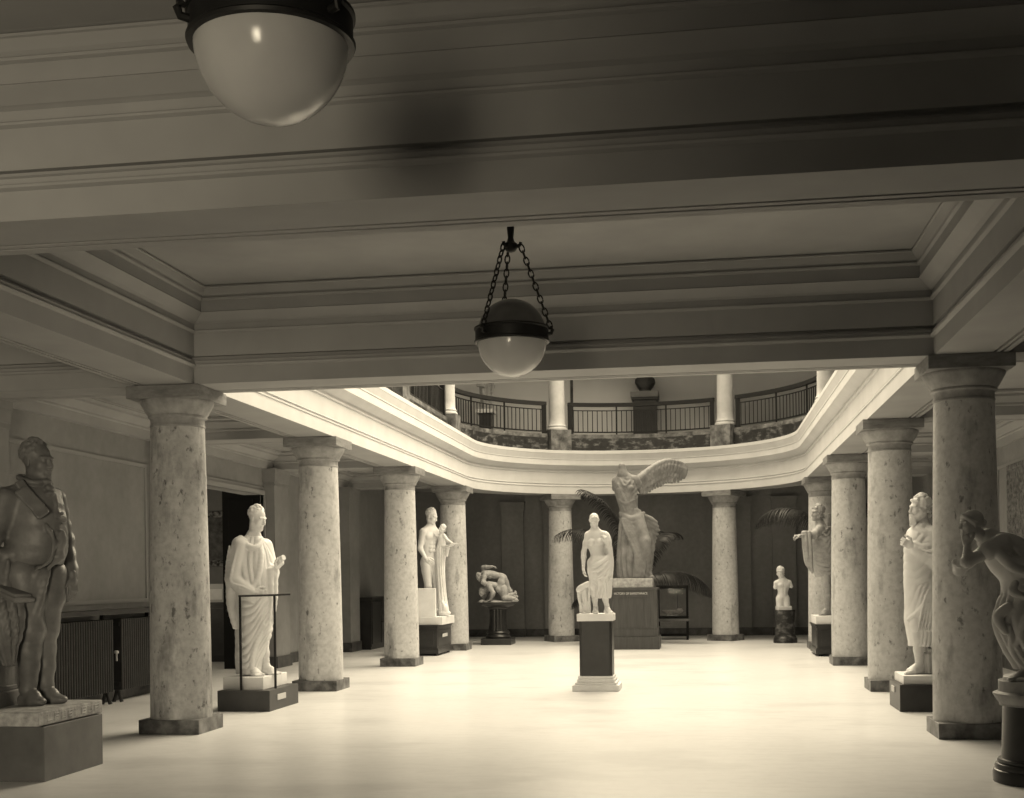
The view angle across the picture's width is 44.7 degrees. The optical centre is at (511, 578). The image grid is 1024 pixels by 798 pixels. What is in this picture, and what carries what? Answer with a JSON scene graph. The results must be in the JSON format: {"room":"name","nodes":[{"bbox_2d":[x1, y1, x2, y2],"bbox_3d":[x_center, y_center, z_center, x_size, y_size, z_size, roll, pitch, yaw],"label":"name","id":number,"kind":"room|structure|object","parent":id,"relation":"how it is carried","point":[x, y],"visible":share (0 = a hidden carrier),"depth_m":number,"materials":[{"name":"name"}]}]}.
{"room":"museum","nodes":[
{"label":"museum","id":0,"kind":"room"},
{"bbox_2d":[0,399,12,546],"bbox_3d":[-5.749,-0.159,13.505,0.290,3.600,0.830,-1,0,9],"label":"wall","id":1,"kind":"structure","parent":0,"point":[6,407],"depth_m":13.77,"materials":[{"name":"grey paint"}]},
{"bbox_2d":[0,387,125,400],"bbox_3d":[-4.872,-1.996,13.366,2.044,0.050,0.660,-1,0,9],"label":"ceiling beam","id":2,"kind":"structure","parent":0,"point":[107,392],"depth_m":13.34,"materials":[{"name":"paint"}]},
{"bbox_2d":[0,342,130,391],"bbox_3d":[-5.261,-2.444,10.556,2.024,0.956,5.090,-1,0,9],"label":"ceiling","id":3,"kind":"structure","parent":0,"point":[20,370],"depth_m":13.04,"materials":[{"name":"paint"}]},
{"bbox_2d":[10,397,287,439],"bbox_3d":[-4.455,-2.132,15.754,1.944,0.310,4.188,-1,0,9],"label":"ceiling","id":4,"kind":"structure","parent":0,"point":[119,414],"depth_m":16.50,"materials":[{"name":"paint"}]},
{"bbox_2d":[8,408,383,693],"bbox_3d":[-5.764,-0.659,15.156,0.300,4.600,37.800,-1,0,9],"label":"wall","id":5,"kind":"structure","parent":0,"point":[105,499],"depth_m":16.85,"materials":[{"name":"grey paint"}]},
{"bbox_2d":[9,437,148,605],"bbox_3d":[-5.487,-0.638,15.897,0.020,1.950,3.750,-1,0,9],"label":"trim","id":6,"kind":"structure","parent":5,"relation":"attached to","point":[12,440],"depth_m":16.91,"materials":[{"name":"grey paint"}]},
{"bbox_2d":[61,607,149,618],"bbox_3d":[-5.307,0.547,16.013,0.300,0.275,3.530,-1,0,9],"label":"wall shelf","id":7,"kind":"object","parent":5,"relation":"attached to","point":[103,612],"visible":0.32,"depth_m":15.94,"materials":[{"name":"grey wood"}]},
{"bbox_2d":[13,406,340,486],"bbox_3d":[-6.018,-2.456,12.431,0.117,1.000,31.944,-1,0,9],"label":"trim","id":8,"kind":"structure","parent":5,"relation":"attached to","point":[14,407],"depth_m":16.35,"materials":[{"name":"paint"}]},
{"bbox_2d":[73,651,298,701],"bbox_3d":[-5.554,1.538,15.229,0.035,0.200,37.600,-1,0,9],"label":"baseboard","id":9,"kind":"structure","parent":5,"relation":"attached to","point":[131,692],"depth_m":17.15,"materials":[{"name":"stone"}]},
{"bbox_2d":[206,476,265,537],"bbox_3d":[-4.738,-0.003,20.597,0.070,3.260,3.746,-1,0,9],"label":"trim","id":10,"kind":"structure","parent":5,"relation":"attached to","point":[211,481],"depth_m":21.27,"materials":[{"name":"grey paint"}]},
{"bbox_2d":[222,491,260,668],"bbox_3d":[-4.857,0.029,22.348,0.700,3.200,0.150,-1,0,9],"label":"door","id":11,"kind":"structure","parent":5,"relation":"in","point":[235,518],"depth_m":22.38,"materials":[{"name":"black paint"}]},
{"bbox_2d":[207,489,222,583],"bbox_3d":[-5.883,-0.207,25.648,3.150,3.700,0.300,-1,0,9],"label":"wall","id":12,"kind":"structure","parent":0,"point":[214,497],"depth_m":25.53,"materials":[{"name":"grey paint"}]},
{"bbox_2d":[208,511,222,565],"bbox_3d":[-5.817,-0.808,25.441,1.040,1.120,0.045,-1,0,9],"label":"framed picture","id":13,"kind":"object","parent":12,"relation":"attached to","point":[215,534],"visible":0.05,"depth_m":25.48},
{"bbox_2d":[0,311,461,485],"bbox_3d":[-3.729,-2.011,11.911,0.660,0.050,31.614,-1,0,9],"label":"ceiling beam","id":14,"kind":"structure","parent":0,"point":[16,332],"depth_m":11.99,"materials":[{"name":"paint"}]},
{"bbox_2d":[205,438,282,445],"bbox_3d":[-4.132,-2.006,18.157,2.044,0.050,0.660,-1,0,9],"label":"ceiling beam","id":15,"kind":"structure","parent":0,"point":[265,440],"depth_m":18.11,"materials":[{"name":"paint"}]},
{"bbox_2d":[262,468,292,667],"bbox_3d":[-4.311,-0.178,22.820,0.290,3.600,0.820,-1,0,9],"label":"wall","id":16,"kind":"structure","parent":0,"point":[275,481],"depth_m":22.68,"materials":[{"name":"grey paint"}]},
{"bbox_2d":[205,443,374,469],"bbox_3d":[-3.715,-2.142,20.545,1.944,0.310,4.188,-1,0,9],"label":"ceiling","id":17,"kind":"structure","parent":0,"point":[277,456],"depth_m":21.96,"materials":[{"name":"paint"}]},
{"bbox_2d":[285,467,372,472],"bbox_3d":[-3.393,-2.016,22.948,2.044,0.050,0.660,-1,0,9],"label":"ceiling beam","id":18,"kind":"structure","parent":0,"point":[365,468],"depth_m":22.90,"materials":[{"name":"paint"}]},
{"bbox_2d":[339,487,361,651],"bbox_3d":[-3.582,-0.188,27.539,0.290,3.600,0.810,-1,0,9],"label":"wall","id":19,"kind":"structure","parent":0,"point":[348,496],"depth_m":27.19,"materials":[{"name":"grey paint"}]},
{"bbox_2d":[290,471,431,487],"bbox_3d":[-2.975,-2.151,25.336,1.944,0.310,4.188,-1,0,9],"label":"ceiling","id":20,"kind":"structure","parent":0,"point":[355,479],"depth_m":27.36,"materials":[{"name":"paint"}]},
{"bbox_2d":[357,486,430,489],"bbox_3d":[-2.653,-2.026,27.740,2.044,0.050,0.660,-1,0,9],"label":"ceiling beam","id":21,"kind":"structure","parent":0,"point":[424,487],"depth_m":27.71,"materials":[{"name":"paint"}]},
{"bbox_2d":[0,0,1023,221],"bbox_3d":[-0.909,-2.502,4.147,7.376,0.956,5.090,-1,0,9],"label":"ceiling","id":22,"kind":"structure","parent":0,"point":[107,107],"depth_m":6.47,"materials":[{"name":"paint"}]},
{"bbox_2d":[172,0,355,126],"bbox_3d":[-0.832,-2.298,4.407,0.624,1.378,0.624,-1,0,21],"label":"pendant lamp","id":23,"kind":"object","parent":22,"relation":"hanging from","point":[270,63],"visible":1,"depth_m":4.22,"materials":[{"name":"white glass"}]},
{"bbox_2d":[0,197,1023,383],"bbox_3d":[-0.044,-2.513,9.751,7.376,0.956,5.090,-1,0,9],"label":"ceiling","id":24,"kind":"structure","parent":0,"point":[900,280],"depth_m":11.80,"materials":[{"name":"paint"}]},
{"bbox_2d":[474,226,553,377],"bbox_3d":[0.012,-2.262,9.758,0.624,1.378,0.624,-1,0,0],"label":"pendant lamp","id":25,"kind":"object","parent":24,"relation":"hanging from","point":[512,336],"visible":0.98,"depth_m":9.56,"materials":[{"name":"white glass"}]},
{"bbox_2d":[0,635,1023,797],"bbox_3d":[-0.993,1.628,14.727,21.500,0.100,39.200,-1,0,9],"label":"floor","id":26,"kind":"structure","parent":0,"point":[755,716],"depth_m":12.01,"materials":[{"name":"white stone"}]},
{"bbox_2d":[0,714,102,781],"bbox_3d":[-4.269,1.403,10.437,1.300,0.437,0.970,-1,0,9],"label":"plinth","id":27,"kind":"object","parent":26,"relation":"on","point":[48,752],"visible":0.95,"depth_m":9.95,"materials":[{"name":"grey stone"}]},
{"bbox_2d":[0,436,101,726],"bbox_3d":[-4.326,-0.009,10.465,1.377,2.374,1.145,-1,0,9],"label":"statue","id":28,"kind":"object","parent":27,"relation":"on","point":[38,555],"visible":1,"depth_m":10.34,"materials":[{"name":"stone"}]},
{"bbox_2d":[54,619,113,704],"bbox_3d":[-5.398,1.090,15.280,0.180,1.108,1.850,-1,0,9],"label":"radiator","id":29,"kind":"object","parent":26,"relation":"on","point":[84,655],"visible":0.59,"depth_m":15.46,"materials":[{"name":"metal"}]},
{"bbox_2d":[112,616,149,701],"bbox_3d":[-5.133,1.087,16.994,0.180,1.108,1.420,-1,0,9],"label":"radiator","id":30,"kind":"object","parent":26,"relation":"on","point":[131,635],"visible":0.73,"depth_m":16.66,"materials":[{"name":"metal"}]},
{"bbox_2d":[126,383,225,734],"bbox_3d":[-3.512,-0.188,13.160,0.780,3.597,0.780,-1,0,9],"label":"column","id":31,"kind":"structure","parent":26,"relation":"on","point":[180,619],"depth_m":12.89,"materials":[{"name":"stone"}]},
{"bbox_2d":[210,602,223,661],"bbox_3d":[-6.029,1.060,24.762,1.660,1.170,0.660,-1,0,9],"label":"base cabinet","id":32,"kind":"object","parent":26,"relation":"on","point":[216,608],"visible":0.03,"depth_m":24.41,"materials":[{"name":"black wood"}]},
{"bbox_2d":[210,584,222,601],"bbox_3d":[-5.914,0.293,24.589,0.840,0.360,0.024,-1,0,9],"label":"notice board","id":33,"kind":"object","parent":32,"relation":"on","point":[216,590],"visible":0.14,"depth_m":24.57,"materials":[{"name":"grey"}]},
{"bbox_2d":[217,683,297,711],"bbox_3d":[-3.148,1.480,15.530,0.670,0.252,1.070,-1,0,9],"label":"plinth","id":34,"kind":"object","parent":26,"relation":"on","point":[270,699],"visible":0.92,"depth_m":15.03,"materials":[{"name":"grey stone"}]},
{"bbox_2d":[223,504,286,689],"bbox_3d":[-3.117,0.214,15.549,0.724,2.280,0.862,-1,0,9],"label":"statue","id":35,"kind":"object","parent":34,"relation":"on","point":[252,567],"visible":0.98,"depth_m":15.28,"materials":[{"name":"white stone"}]},
{"bbox_2d":[238,593,289,689],"bbox_3d":[-3.017,0.771,15.230,0.655,1.163,0.031,-1,0,-31],"label":"guard rail","id":36,"kind":"object","parent":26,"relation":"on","point":[285,594],"visible":1,"depth_m":15.23,"materials":[{"name":"black metal"}]},
{"bbox_2d":[283,436,351,690],"bbox_3d":[-2.772,-0.197,17.951,0.780,3.597,0.780,-1,0,9],"label":"column","id":37,"kind":"structure","parent":26,"relation":"on","point":[320,633],"depth_m":17.68,"materials":[{"name":"grey stone"}]},
{"bbox_2d":[360,596,383,649],"bbox_3d":[-3.220,1.017,28.780,0.486,1.180,1.680,-1,0,9],"label":"base cabinet","id":38,"kind":"object","parent":26,"relation":"on","point":[371,607],"visible":0.73,"depth_m":28.00,"materials":[{"name":"black wood"}]},
{"bbox_2d":[373,466,424,666],"bbox_3d":[-2.032,-0.207,22.742,0.780,3.597,0.780,-1,0,9],"label":"column","id":39,"kind":"structure","parent":26,"relation":"on","point":[401,617],"depth_m":22.47,"materials":[{"name":"grey stone"}]},
{"bbox_2d":[419,623,452,655],"bbox_3d":[-1.863,1.273,26.214,0.976,0.632,1.512,-1,0,9],"label":"plinth","id":40,"kind":"object","parent":26,"relation":"on","point":[433,639],"visible":0.54,"depth_m":25.47,"materials":[{"name":"grey stone"}]},
{"bbox_2d":[417,507,457,624],"bbox_3d":[-1.580,-0.271,26.096,0.960,2.448,1.240,-1,0,9],"label":"statue","id":41,"kind":"object","parent":40,"relation":"on","point":[433,608],"visible":1,"depth_m":26.01,"materials":[{"name":"white stone"}]},
{"bbox_2d":[435,545,450,615],"bbox_3d":[-1.448,0.040,26.086,0.242,1.500,0.402,-1,0,-32],"label":"drapery","id":42,"kind":"object","parent":41,"relation":"hanging from","point":[441,551],"depth_m":26.04,"materials":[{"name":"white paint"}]},
{"bbox_2d":[431,485,472,650],"bbox_3d":[-1.292,-0.217,27.533,0.780,3.597,0.780,-1,0,9],"label":"column","id":43,"kind":"structure","parent":26,"relation":"on","point":[452,499],"depth_m":27.26,"materials":[{"name":"grey stone"}]},
{"bbox_2d":[479,602,515,644],"bbox_3d":[-0.333,1.076,29.600,0.880,0.985,0.880,-1,0,9],"label":"pedestal","id":44,"kind":"object","parent":26,"relation":"on","point":[498,633],"visible":1,"depth_m":29.39,"materials":[{"name":"grey stone"}]},
{"bbox_2d":[475,565,518,602],"bbox_3d":[-0.352,0.128,29.569,1.013,0.902,0.652,-1,0,0],"label":"statue","id":45,"kind":"object","parent":44,"relation":"on","point":[502,586],"visible":1,"depth_m":29.42,"materials":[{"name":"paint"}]},
{"bbox_2d":[539,494,580,641],"bbox_3d":[1.199,-0.250,30.634,0.780,3.597,0.780,-1,0,-21],"label":"column","id":46,"kind":"structure","parent":26,"relation":"on","point":[560,559],"depth_m":30.37,"materials":[{"name":"grey stone"}]},
{"bbox_2d":[572,621,621,691],"bbox_3d":[1.183,1.068,17.335,0.640,0.962,0.640,-1,0,9],"label":"pedestal","id":47,"kind":"object","parent":26,"relation":"on","point":[596,638],"visible":0.98,"depth_m":17.10,"materials":[{"name":"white stone"}]},
{"bbox_2d":[576,513,614,620],"bbox_3d":[1.152,-0.159,17.297,0.524,1.491,0.460,-1,0,9],"label":"statue","id":48,"kind":"object","parent":47,"relation":"on","point":[600,565],"visible":1,"depth_m":17.21,"materials":[{"name":"white stone"}]},
{"bbox_2d":[587,531,613,598],"bbox_3d":[1.221,-0.190,17.269,0.341,0.943,0.300,-1,0,28],"label":"drapery","id":49,"kind":"object","parent":48,"relation":"hanging from","point":[600,565],"depth_m":17.20,"materials":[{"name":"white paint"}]},
{"bbox_2d":[552,489,711,609],"bbox_3d":[2.741,-0.272,29.464,3.646,3.599,2.056,-1,0,-2],"label":"potted palm","id":50,"kind":"object","parent":26,"relation":"on","point":[673,577],"visible":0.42,"depth_m":28.87,"materials":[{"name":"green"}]},
{"bbox_2d":[612,587,660,649],"bbox_3d":[2.713,0.866,27.257,1.050,1.325,1.100,-1,0,9],"label":"pedestal","id":51,"kind":"object","parent":26,"relation":"on","point":[636,610],"visible":0.95,"depth_m":26.75,"materials":[{"name":"grey stone"}]},
{"bbox_2d":[612,458,687,587],"bbox_3d":[3.049,-1.230,27.311,1.801,2.848,1.206,-1,0,0],"label":"statue","id":52,"kind":"object","parent":51,"relation":"on","point":[638,531],"visible":1,"depth_m":27.03,"materials":[{"name":"stone"}]},
{"bbox_2d":[614,477,659,577],"bbox_3d":[2.750,-1.103,27.238,1.039,2.199,0.862,-1,0,0],"label":"drapery","id":53,"kind":"object","parent":52,"relation":"hanging from","point":[638,531],"depth_m":27.01,"materials":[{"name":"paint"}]},
{"bbox_2d":[656,585,688,639],"bbox_3d":[3.971,0.844,30.756,0.790,1.335,0.620,-1,0,9],"label":"display case","id":54,"kind":"object","parent":26,"relation":"on","point":[672,602],"visible":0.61,"depth_m":30.46,"materials":[{"name":"black glass"}]},
{"bbox_2d":[702,489,745,640],"bbox_3d":[5.130,-0.302,30.027,0.780,3.597,0.780,-1,0,39],"label":"column","id":55,"kind":"structure","parent":26,"relation":"on","point":[725,604],"depth_m":29.77,"materials":[{"name":"grey stone"}]},
{"bbox_2d":[773,610,796,642],"bbox_3d":[6.277,1.104,28.630,0.540,0.753,0.540,-1,0,9],"label":"pedestal","id":56,"kind":"object","parent":26,"relation":"on","point":[784,619],"visible":0.99,"depth_m":28.43,"materials":[{"name":"stone"}]},
{"bbox_2d":[773,566,792,609],"bbox_3d":[6.233,0.217,28.621,0.454,1.022,0.278,-1,0,0],"label":"statue","id":57,"kind":"object","parent":56,"relation":"on","point":[782,584],"visible":1,"depth_m":28.55,"materials":[{"name":"white stone"}]},
{"bbox_2d":[755,503,867,530],"bbox_3d":[6.907,-0.112,27.631,3.002,3.168,1.994,-1,0,9],"label":"potted palm","id":58,"kind":"object","parent":26,"relation":"on","point":[782,511],"visible":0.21,"depth_m":26.99,"materials":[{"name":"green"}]},
{"bbox_2d":[802,476,831,648],"bbox_3d":[6.570,-0.322,26.319,0.780,3.597,0.780,-1,0,9],"label":"column","id":59,"kind":"structure","parent":26,"relation":"on","point":[819,489],"depth_m":26.07,"materials":[{"name":"grey stone"}]},
{"bbox_2d":[810,622,831,655],"bbox_3d":[6.354,1.176,24.267,0.972,0.608,1.312,-1,0,9],"label":"plinth","id":60,"kind":"object","parent":26,"relation":"on","point":[821,633],"visible":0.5,"depth_m":23.70,"materials":[{"name":"black stone"}]},
{"bbox_2d":[793,503,830,623],"bbox_3d":[6.079,-0.298,24.208,1.266,2.347,1.094,-1,0,9],"label":"statue","id":61,"kind":"object","parent":60,"relation":"on","point":[816,543],"visible":0.77,"depth_m":24.01,"materials":[{"name":"white stone"}]},
{"bbox_2d":[823,454,867,665],"bbox_3d":[5.830,-0.312,21.528,0.780,3.597,0.780,-1,0,9],"label":"column","id":62,"kind":"structure","parent":26,"relation":"on","point":[849,562],"depth_m":21.26,"materials":[{"name":"grey stone"}]},
{"bbox_2d":[856,417,923,691],"bbox_3d":[5.090,-0.302,16.737,0.780,3.597,0.780,-1,0,9],"label":"column","id":63,"kind":"structure","parent":26,"relation":"on","point":[889,441],"depth_m":16.47,"materials":[{"name":"grey stone"}]},
{"bbox_2d":[890,679,932,711],"bbox_3d":[4.822,1.348,14.365,0.810,0.304,0.800,-1,0,9],"label":"plinth","id":64,"kind":"object","parent":26,"relation":"on","point":[903,697],"visible":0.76,"depth_m":14.01,"materials":[{"name":"grey stone"}]},
{"bbox_2d":[895,492,932,683],"bbox_3d":[4.814,0.100,14.391,0.700,2.193,0.734,-1,0,9],"label":"statue","id":65,"kind":"object","parent":64,"relation":"on","point":[917,544],"visible":0.75,"depth_m":14.22,"materials":[{"name":"white stone"}]},
{"bbox_2d":[914,352,1015,739],"bbox_3d":[4.350,-0.292,11.945,0.780,3.597,0.780,-1,0,9],"label":"column","id":66,"kind":"structure","parent":26,"relation":"on","point":[966,650],"depth_m":11.68,"materials":[{"name":"grey stone"}]},
{"bbox_2d":[992,678,1023,787],"bbox_3d":[3.944,1.133,9.259,0.704,0.757,0.704,-1,0,9],"label":"pedestal","id":67,"kind":"object","parent":26,"relation":"on","point":[1008,769],"visible":0.98,"depth_m":9.14,"materials":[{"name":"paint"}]},
{"bbox_2d":[951,510,1023,681],"bbox_3d":[3.743,0.120,9.268,0.918,1.268,0.539,-1,0,3],"label":"statue","id":68,"kind":"object","parent":67,"relation":"on","point":[1002,553],"visible":1,"depth_m":9.12,"materials":[{"name":"grey stone"}]},
{"bbox_2d":[977,528,1023,669],"bbox_3d":[3.813,0.179,9.236,0.782,1.110,0.467,-1,0,0],"label":"drapery","id":69,"kind":"object","parent":68,"relation":"hanging from","point":[1002,553],"depth_m":9.11,"materials":[{"name":"grey stone"}]},
{"bbox_2d":[0,159,1023,255],"bbox_3d":[-0.470,-2.055,6.949,7.296,0.050,0.660,-1,0,9],"label":"ceiling beam","id":70,"kind":"structure","parent":0,"point":[1003,179],"depth_m":6.86,"materials":[{"name":"paint"}]},
{"bbox_2d":[499,501,548,636],"bbox_3d":[0.601,-0.244,33.237,1.820,3.600,0.190,-1,0,9],"label":"wall","id":71,"kind":"structure","parent":0,"point":[512,513],"depth_m":33.24,"materials":[{"name":"paint"}]},
{"bbox_2d":[200,356,926,392],"bbox_3d":[0.395,-2.066,12.553,7.296,0.050,0.660,-1,0,9],"label":"ceiling beam","id":72,"kind":"structure","parent":0,"point":[905,361],"depth_m":12.52,"materials":[{"name":"paint"}]},
{"bbox_2d":[473,480,801,495],"bbox_3d":[2.946,-2.240,29.085,8.736,0.330,4.368,-1,0,9],"label":"ceiling beam","id":73,"kind":"structure","parent":0,"point":[798,483],"depth_m":29.60,"materials":[{"name":"paint"}]},
{"bbox_2d":[415,371,867,628],"bbox_3d":[3.534,-3.183,32.991,15.400,9.400,0.300,-1,0,9],"label":"wall","id":74,"kind":"structure","parent":0,"point":[689,516],"depth_m":32.81,"materials":[{"name":"paint"}]},
{"bbox_2d":[570,380,573,433],"bbox_3d":[3.527,-5.533,32.820,4.010,4.700,0.030,-1,0,9],"label":"trim","id":75,"kind":"structure","parent":74,"relation":"attached to","point":[571,381],"depth_m":33.11,"materials":[{"name":"metal"}]},
{"bbox_2d":[469,627,807,636],"bbox_3d":[3.560,1.417,32.827,12.680,0.200,0.035,-1,0,9],"label":"baseboard","id":76,"kind":"structure","parent":74,"relation":"attached to","point":[756,630],"depth_m":32.67,"materials":[{"name":"wood"}]},
{"bbox_2d":[415,478,867,491],"bbox_3d":[3.055,-2.406,29.886,12.680,0.020,5.986,-1,0,9],"label":"ceiling","id":77,"kind":"structure","parent":0,"point":[866,479],"depth_m":32.97,"materials":[{"name":"paint"}]},
{"bbox_2d":[736,495,798,634],"bbox_3d":[6.481,-0.322,32.329,1.820,3.600,0.190,-1,0,9],"label":"wall","id":78,"kind":"structure","parent":0,"point":[783,544],"depth_m":32.23,"materials":[{"name":"paint"}]},
{"bbox_2d":[865,474,925,477],"bbox_3d":[7.870,-2.166,26.115,2.020,0.050,0.660,-1,0,9],"label":"ceiling beam","id":79,"kind":"structure","parent":0,"point":[913,475],"depth_m":26.05,"materials":[{"name":"paint"}]},
{"bbox_2d":[865,455,932,474],"bbox_3d":[7.473,-2.290,23.723,1.970,0.310,4.188,-1,0,9],"label":"ceiling","id":80,"kind":"structure","parent":0,"point":[920,464],"depth_m":25.63,"materials":[{"name":"paint"}]},
{"bbox_2d":[808,269,1023,476],"bbox_3d":[4.133,-2.116,10.697,0.660,0.050,31.614,-1,0,9],"label":"ceiling beam","id":81,"kind":"structure","parent":0,"point":[998,326],"depth_m":11.11,"materials":[{"name":"paint"}]},
{"bbox_2d":[911,452,932,455],"bbox_3d":[7.130,-2.156,21.323,2.020,0.050,0.660,-1,0,9],"label":"ceiling beam","id":82,"kind":"structure","parent":0,"point":[912,453],"depth_m":21.28,"materials":[{"name":"paint"}]},
{"bbox_2d":[921,473,932,648],"bbox_3d":[8.783,-0.352,25.977,0.290,3.600,0.830,-1,0,9],"label":"wall","id":83,"kind":"structure","parent":0,"point":[927,480],"depth_m":25.68,"materials":[{"name":"grey paint"}]},
{"bbox_2d":[911,420,1023,451],"bbox_3d":[6.734,-2.280,18.932,1.970,0.310,4.188,-1,0,9],"label":"ceiling","id":84,"kind":"structure","parent":0,"point":[1006,431],"depth_m":20.02,"materials":[{"name":"paint"}]},
{"bbox_2d":[912,438,1023,654],"bbox_3d":[7.063,-0.830,13.175,0.300,4.600,37.800,-1,0,9],"label":"wall","id":85,"kind":"structure","parent":0,"point":[1013,451],"depth_m":20.26,"materials":[{"name":"grey paint"}]},
{"bbox_2d":[996,436,1023,448],"bbox_3d":[6.461,-2.622,10.504,0.067,1.000,31.944,-1,0,9],"label":"trim","id":86,"kind":"structure","parent":85,"relation":"attached to","point":[1023,436],"depth_m":19.64,"materials":[{"name":"paint"}]},
{"bbox_2d":[997,457,1023,530],"bbox_3d":[7.780,-0.439,18.833,0.020,2.800,3.600,-1,0,9],"label":"trim","id":87,"kind":"structure","parent":85,"relation":"attached to","point":[1022,458],"depth_m":20.56,"materials":[{"name":"grey paint"}]},
{"bbox_2d":[1002,655,1019,671],"bbox_3d":[6.942,1.372,13.299,0.035,0.200,37.600,-1,0,9],"label":"baseboard","id":88,"kind":"structure","parent":85,"relation":"attached to","point":[1006,664],"depth_m":20.08,"materials":[{"name":"stone"}]},
{"bbox_2d":[1006,460,1023,538],"bbox_3d":[7.774,-0.989,19.035,0.074,1.600,1.700,-1,0,9],"label":"relief panel","id":89,"kind":"object","parent":85,"relation":"attached to","point":[1014,472],"visible":0.76,"depth_m":19.27,"materials":[{"name":"grey stone"}]},
{"bbox_2d":[919,363,1023,417],"bbox_3d":[5.994,-2.271,14.140,1.970,0.310,4.188,-1,0,9],"label":"ceiling","id":90,"kind":"structure","parent":0,"point":[1009,396],"depth_m":16.06,"materials":[{"name":"paint"}]},
{"bbox_2d":[924,415,1023,422],"bbox_3d":[6.390,-2.146,16.532,2.020,0.050,0.660,-1,0,9],"label":"ceiling beam","id":91,"kind":"structure","parent":0,"point":[997,417],"depth_m":16.55,"materials":[{"name":"paint"}]},
{"bbox_2d":[1009,341,1023,351],"bbox_3d":[5.187,-2.583,8.943,2.050,0.956,5.090,-1,0,9],"label":"ceiling","id":92,"kind":"structure","parent":0,"point":[1020,347],"depth_m":11.55,"materials":[{"name":"paint"}]},
{"bbox_2d":[1016,352,1023,362],"bbox_3d":[5.650,-2.136,11.741,2.020,0.050,0.660,-1,0,9],"label":"ceiling beam","id":93,"kind":"structure","parent":0,"point":[1019,355],"depth_m":11.85,"materials":[{"name":"paint"}]},
{"bbox_3d":[1.795,-3.110,21.705,15.696,0.100,26.262,-1,0,9],"label":"floor","id":94,"kind":"structure","parent":0,"visible":0},
{"bbox_2d":[393,386,409,400],"bbox_3d":[-2.220,-5.437,22.760,0.540,4.740,0.540,-1,0,9],"label":"column","id":95,"kind":"structure","parent":94,"relation":"on","point":[404,391],"depth_m":22.50,"materials":[{"name":"stone"}]},
{"bbox_2d":[410,385,448,423],"bbox_3d":[-1.827,-3.697,25.156,0.240,1.210,4.258,-1,0,9],"label":"gallery railing","id":96,"kind":"object","parent":94,"relation":"on","point":[424,403],"visible":0.4,"depth_m":26.00,"materials":[{"name":"metal"}]},
{"bbox_2d":[437,385,460,431],"bbox_3d":[-1.481,-5.447,27.552,0.540,4.740,0.540,-1,0,9],"label":"column","id":97,"kind":"structure","parent":94,"relation":"on","point":[454,420],"depth_m":27.37,"materials":[{"name":"stone"}]},
{"bbox_2d":[475,409,495,428],"bbox_3d":[-0.675,-3.777,32.779,0.480,1.300,0.480,-1,0,9],"label":"pedestal","id":98,"kind":"object","parent":94,"relation":"on","point":[491,410],"visible":0.32,"depth_m":32.62,"materials":[{"name":"white stone"}]},
{"bbox_2d":[476,383,494,408],"bbox_3d":[-0.702,-5.043,32.774,0.492,1.210,0.280,-1,0,-19],"label":"statue","id":99,"kind":"object","parent":98,"relation":"on","point":[487,389],"visible":0.42,"depth_m":32.67,"materials":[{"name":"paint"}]},
{"bbox_2d":[455,387,548,449],"bbox_3d":[-0.447,-3.715,29.368,0.638,1.210,3.665,-1,0,39],"label":"gallery railing","id":100,"kind":"object","parent":94,"relation":"on","point":[505,438],"visible":0.71,"depth_m":29.84,"materials":[{"name":"metal"}]},
{"bbox_2d":[547,380,571,450],"bbox_3d":[1.086,-5.481,30.746,0.540,4.740,0.540,-1,0,-21],"label":"column","id":101,"kind":"structure","parent":94,"relation":"on","point":[559,437],"depth_m":30.56,"materials":[{"name":"stone"}]},
{"bbox_2d":[224,367,915,493],"bbox_3d":[1.801,-2.610,21.705,8.016,1.100,18.582,-1,0,9],"label":"trim","id":102,"kind":"structure","parent":94,"relation":"attached to","point":[379,420],"depth_m":25.22,"materials":[{"name":"white paint"}]},
{"bbox_2d":[567,398,714,450],"bbox_3d":[3.187,-3.763,30.779,3.665,1.210,0.638,-1,0,9],"label":"gallery railing","id":103,"kind":"object","parent":94,"relation":"on","point":[693,439],"visible":0.94,"depth_m":30.83,"materials":[{"name":"metal"}]},
{"bbox_2d":[630,390,659,433],"bbox_3d":[3.471,-4.002,32.392,0.720,1.640,0.720,-1,0,9],"label":"pedestal","id":104,"kind":"object","parent":94,"relation":"on","point":[636,396],"visible":0.59,"depth_m":32.08,"materials":[{"name":"grey stone"}]},
{"bbox_2d":[635,377,654,390],"bbox_3d":[3.458,-5.251,32.388,0.535,0.837,0.318,-1,0,-4],"label":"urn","id":105,"kind":"object","parent":104,"relation":"on","point":[644,383],"visible":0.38,"depth_m":32.27,"materials":[{"name":"black stone"}]},
{"bbox_2d":[710,374,740,446],"bbox_3d":[5.135,-5.535,30.121,0.540,4.740,0.540,-1,0,39],"label":"column","id":106,"kind":"structure","parent":94,"relation":"on","point":[721,433],"depth_m":29.94,"materials":[{"name":"stone"}]},
{"bbox_2d":[733,375,816,443],"bbox_3d":[6.226,-3.804,28.337,0.638,1.210,3.665,-1,0,-21],"label":"gallery railing","id":107,"kind":"object","parent":94,"relation":"on","point":[746,434],"visible":0.68,"depth_m":29.00,"materials":[{"name":"metal"}]},
{"bbox_2d":[812,370,834,405],"bbox_3d":[6.619,-5.554,26.301,0.540,4.740,0.540,-1,0,9],"label":"column","id":108,"kind":"structure","parent":94,"relation":"on","point":[823,377],"depth_m":26.14,"materials":[{"name":"stone"}]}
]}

